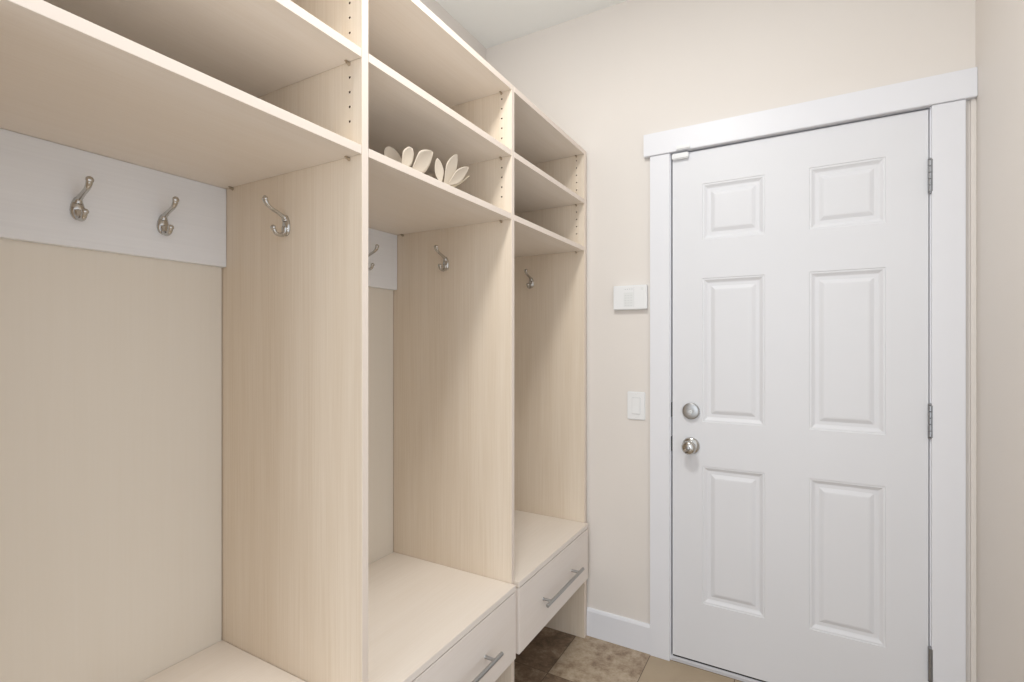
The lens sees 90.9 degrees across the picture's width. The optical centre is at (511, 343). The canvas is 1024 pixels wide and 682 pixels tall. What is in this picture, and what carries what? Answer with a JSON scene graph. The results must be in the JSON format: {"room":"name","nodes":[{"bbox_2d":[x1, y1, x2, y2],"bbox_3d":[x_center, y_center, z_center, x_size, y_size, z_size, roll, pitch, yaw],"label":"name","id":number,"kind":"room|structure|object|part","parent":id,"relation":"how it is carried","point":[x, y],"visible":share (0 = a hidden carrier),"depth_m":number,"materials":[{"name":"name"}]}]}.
{"room":"mudroom","nodes":[
{"label":"mudroom","id":0,"kind":"room"},
{"bbox_2d":[419,0,485,59],"bbox_3d":[-0.983,-0.088,1.093,0.100,2.750,3.529,0,0,30],"label":"wall","id":1,"kind":"structure","parent":0,"point":[437,9],"depth_m":2.27,"materials":[{"name":"paint"}]},
{"bbox_2d":[435,0,626,48],"bbox_3d":[0.015,-1.513,0.629,2.295,0.100,3.709,0,0,30],"label":"ceiling","id":2,"kind":"structure","parent":0,"point":[492,23],"depth_m":2.24,"materials":[{"name":"paint"}]},
{"bbox_2d":[514,626,742,681],"bbox_3d":[0.015,1.327,0.629,2.295,0.080,3.709,0,0,30],"label":"floor","id":3,"kind":"structure","parent":0,"point":[553,655],"depth_m":2.02,"materials":[{"name":"tile"}]},
{"bbox_2d":[0,0,587,681],"bbox_3d":[-0.355,0.220,1.483,0.573,2.134,1.964,0,0,30],"label":"locker","id":4,"kind":"object","parent":3,"relation":"on","point":[283,397],"visible":1,"depth_m":1.20,"materials":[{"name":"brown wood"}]},
{"bbox_3d":[-0.922,0.210,1.059,0.006,2.114,0.623,0,0,30],"label":"panel","id":5,"kind":"part","parent":4,"relation":"part of","materials":[{"name":"beige wood"}]},
{"bbox_3d":[-0.911,-0.303,1.053,0.019,0.204,0.626,0,0,30],"label":"hook rail","id":6,"kind":"part","parent":4,"relation":"part of","materials":[{"name":"white wood"}]},
{"bbox_2d":[0,0,361,188],"bbox_3d":[-0.698,-0.415,0.931,0.510,0.019,0.626,0,0,30],"label":"shelf","id":7,"kind":"object","parent":4,"relation":"attached to","point":[69,83],"depth_m":0.89,"materials":[{"name":"beige wood"}]},
{"bbox_2d":[43,0,361,97],"bbox_3d":[-0.698,-0.622,0.931,0.510,0.019,0.626,0,0,30],"label":"shelf","id":8,"kind":"object","parent":4,"relation":"attached to","point":[258,48],"depth_m":1.01,"materials":[{"name":"beige wood"}]},
{"bbox_3d":[-0.690,0.791,0.927,0.527,0.019,0.626,0,0,30],"label":"bench seat","id":9,"kind":"part","parent":4,"relation":"part of","materials":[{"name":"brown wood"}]},
{"bbox_3d":[-0.541,0.220,1.214,0.516,2.134,0.019,0,0,30],"label":"panel","id":10,"kind":"part","parent":4,"relation":"part of","materials":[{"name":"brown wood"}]},
{"bbox_3d":[-0.603,0.210,1.621,0.006,2.114,0.623,0,0,30],"label":"panel","id":11,"kind":"part","parent":4,"relation":"part of","materials":[{"name":"beige wood"}]},
{"bbox_3d":[-0.592,-0.303,1.615,0.019,0.204,0.626,0,0,30],"label":"hook rail","id":12,"kind":"part","parent":4,"relation":"part of","materials":[{"name":"white wood"}]},
{"bbox_2d":[384,146,432,172],"bbox_3d":[-0.265,-0.469,1.296,0.116,0.088,0.098,0,0,-5],"label":"flower","id":13,"kind":"object","parent":4,"relation":"on","point":[422,162],"visible":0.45,"depth_m":1.29,"materials":[{"name":"white ceramic"}]},
{"bbox_2d":[368,54,510,173],"bbox_3d":[-0.378,-0.622,1.494,0.510,0.019,0.626,0,0,30],"label":"shelf","id":14,"kind":"object","parent":4,"relation":"attached to","point":[401,115],"depth_m":1.43,"materials":[{"name":"beige wood"}]},
{"bbox_2d":[368,149,510,234],"bbox_3d":[-0.378,-0.415,1.494,0.510,0.019,0.626,0,0,30],"label":"shelf","id":15,"kind":"object","parent":4,"relation":"attached to","point":[403,200],"depth_m":1.49,"materials":[{"name":"beige wood"}]},
{"bbox_3d":[-0.371,0.791,1.490,0.527,0.019,0.626,0,0,30],"label":"bench seat","id":16,"kind":"part","parent":4,"relation":"part of","materials":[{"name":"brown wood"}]},
{"bbox_2d":[427,154,468,186],"bbox_3d":[-0.169,-0.484,1.435,0.132,0.118,0.113,0,0,-22],"label":"flower","id":17,"kind":"object","parent":4,"relation":"on","point":[454,177],"visible":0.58,"depth_m":1.43,"materials":[{"name":"white ceramic"}]},
{"bbox_3d":[-0.221,0.220,1.777,0.516,2.134,0.019,0,0,30],"label":"panel","id":18,"kind":"part","parent":4,"relation":"part of","materials":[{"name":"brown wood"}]},
{"bbox_3d":[-0.345,0.911,1.475,0.467,0.216,0.624,0,0,30],"label":"drawer","id":19,"kind":"part","parent":4,"relation":"part of","materials":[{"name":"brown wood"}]},
{"bbox_3d":[-0.124,0.915,1.350,0.040,0.012,0.336,0,0,30],"label":"handle","id":20,"kind":"part","parent":4,"relation":"part of","materials":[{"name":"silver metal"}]},
{"bbox_2d":[514,152,583,213],"bbox_3d":[-0.059,-0.622,2.055,0.510,0.019,0.622,0,0,30],"label":"shelf","id":21,"kind":"object","parent":4,"relation":"attached to","point":[535,191],"depth_m":2.05,"materials":[{"name":"beige wood"}]},
{"bbox_2d":[514,215,583,257],"bbox_3d":[-0.059,-0.415,2.055,0.510,0.019,0.622,0,0,30],"label":"shelf","id":22,"kind":"object","parent":4,"relation":"attached to","point":[531,240],"depth_m":2.06,"materials":[{"name":"beige wood"}]},
{"bbox_3d":[0.097,0.220,2.336,0.516,2.134,0.019,0,0,30],"label":"panel","id":23,"kind":"part","parent":4,"relation":"part of","materials":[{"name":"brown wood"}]},
{"bbox_3d":[-0.052,0.791,2.050,0.527,0.019,0.622,0,0,30],"label":"bench seat","id":24,"kind":"part","parent":4,"relation":"part of","materials":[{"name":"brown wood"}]},
{"bbox_3d":[-0.026,0.911,2.036,0.467,0.216,0.620,0,0,30],"label":"drawer","id":25,"kind":"part","parent":4,"relation":"part of","materials":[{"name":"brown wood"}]},
{"bbox_3d":[0.194,0.915,1.911,0.040,0.012,0.336,0,0,30],"label":"handle","id":26,"kind":"part","parent":4,"relation":"part of","materials":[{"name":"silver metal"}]},
{"bbox_2d":[486,0,975,681],"bbox_3d":[0.699,-0.088,2.098,1.832,2.750,0.120,0,0,30],"label":"wall","id":27,"kind":"structure","parent":0,"point":[614,76],"depth_m":2.12,"materials":[{"name":"paint"}]},
{"bbox_2d":[587,607,649,653],"bbox_3d":[0.454,1.227,2.161,0.279,0.120,0.012,0,0,30],"label":"baseboard","id":28,"kind":"structure","parent":27,"relation":"attached to","point":[609,627],"depth_m":2.15,"materials":[{"name":"paint"}]},
{"bbox_2d":[613,284,647,309],"bbox_3d":[0.500,-0.195,2.128,0.143,0.102,0.023,0,0,30],"label":"alarm keypad","id":29,"kind":"object","parent":27,"relation":"attached to","point":[630,297],"visible":1,"depth_m":2.12,"materials":[{"name":"white plastic"}]},
{"bbox_2d":[627,391,644,419],"bbox_3d":[0.523,0.261,2.122,0.076,0.118,0.010,0,0,30],"label":"light switch","id":30,"kind":"object","parent":27,"relation":"attached to","point":[635,400],"visible":1,"depth_m":2.12,"materials":[{"name":"white plastic"}]},
{"bbox_2d":[650,153,669,660],"bbox_3d":[0.609,0.257,2.070,0.080,2.060,0.018,0,0,30],"label":"trim","id":31,"kind":"structure","parent":27,"relation":"attached to","point":[659,164],"depth_m":2.06,"materials":[{"name":"paint"}]},
{"bbox_2d":[671,652,761,681],"bbox_3d":[1.037,1.277,1.903,0.823,0.020,0.124,0,0,30],"label":"threshold","id":32,"kind":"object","parent":27,"relation":"attached to","point":[675,658],"depth_m":1.98,"materials":[{"name":"metal"}]},
{"bbox_2d":[670,107,930,659],"bbox_3d":[1.037,0.248,1.903,0.859,2.078,0.124,0,0,30],"label":"trim","id":33,"kind":"structure","parent":27,"relation":"attached to","point":[929,108],"depth_m":2.05,"materials":[{"name":"paint"}]},
{"bbox_2d":[671,109,932,681],"bbox_3d":[1.004,0.251,1.837,0.831,2.035,0.112,0,0,30],"label":"door","id":34,"kind":"structure","parent":27,"relation":"in","point":[802,412],"depth_m":1.82,"materials":[{"name":"paint"}]},
{"bbox_3d":[0.656,0.407,2.064,0.002,0.060,0.029,0,0,30],"label":"strike plate","id":35,"kind":"part","parent":34,"relation":"part of","materials":[{"name":"silver metal"}]},
{"bbox_2d":[672,144,689,160],"bbox_3d":[0.677,-0.767,2.018,0.072,0.048,0.031,0,0,30],"label":"sensor","id":36,"kind":"object","parent":34,"relation":"attached to","point":[678,156],"visible":1,"depth_m":2.01,"materials":[{"name":"white plastic"}]},
{"bbox_3d":[0.700,0.407,1.987,0.067,0.067,0.064,0,0,30],"label":"knob","id":37,"kind":"part","parent":34,"relation":"part of","materials":[{"name":"silver metal"}]},
{"bbox_2d":[644,67,977,158],"bbox_3d":[1.005,-0.819,1.840,1.044,0.092,0.025,0,0,30],"label":"trim","id":38,"kind":"structure","parent":27,"relation":"attached to","point":[925,92],"depth_m":1.77,"materials":[{"name":"paint"}]},
{"bbox_2d":[931,99,965,681],"bbox_3d":[1.401,0.257,1.619,0.084,2.060,0.018,0,0,30],"label":"trim","id":39,"kind":"structure","parent":27,"relation":"attached to","point":[948,120],"depth_m":1.61,"materials":[{"name":"paint"}]},
{"bbox_2d":[970,98,975,681],"bbox_3d":[1.458,0.257,1.592,0.013,2.060,0.009,0,0,30],"label":"trim","id":40,"kind":"structure","parent":27,"relation":"attached to","point":[972,101],"depth_m":1.59,"materials":[{"name":"paint"}]},
{"bbox_2d":[976,0,1023,681],"bbox_3d":[1.261,-0.088,1.112,0.120,2.750,1.279,0,0,30],"label":"wall","id":41,"kind":"structure","parent":0,"point":[999,23],"depth_m":1.40,"materials":[{"name":"paint"}]}
]}

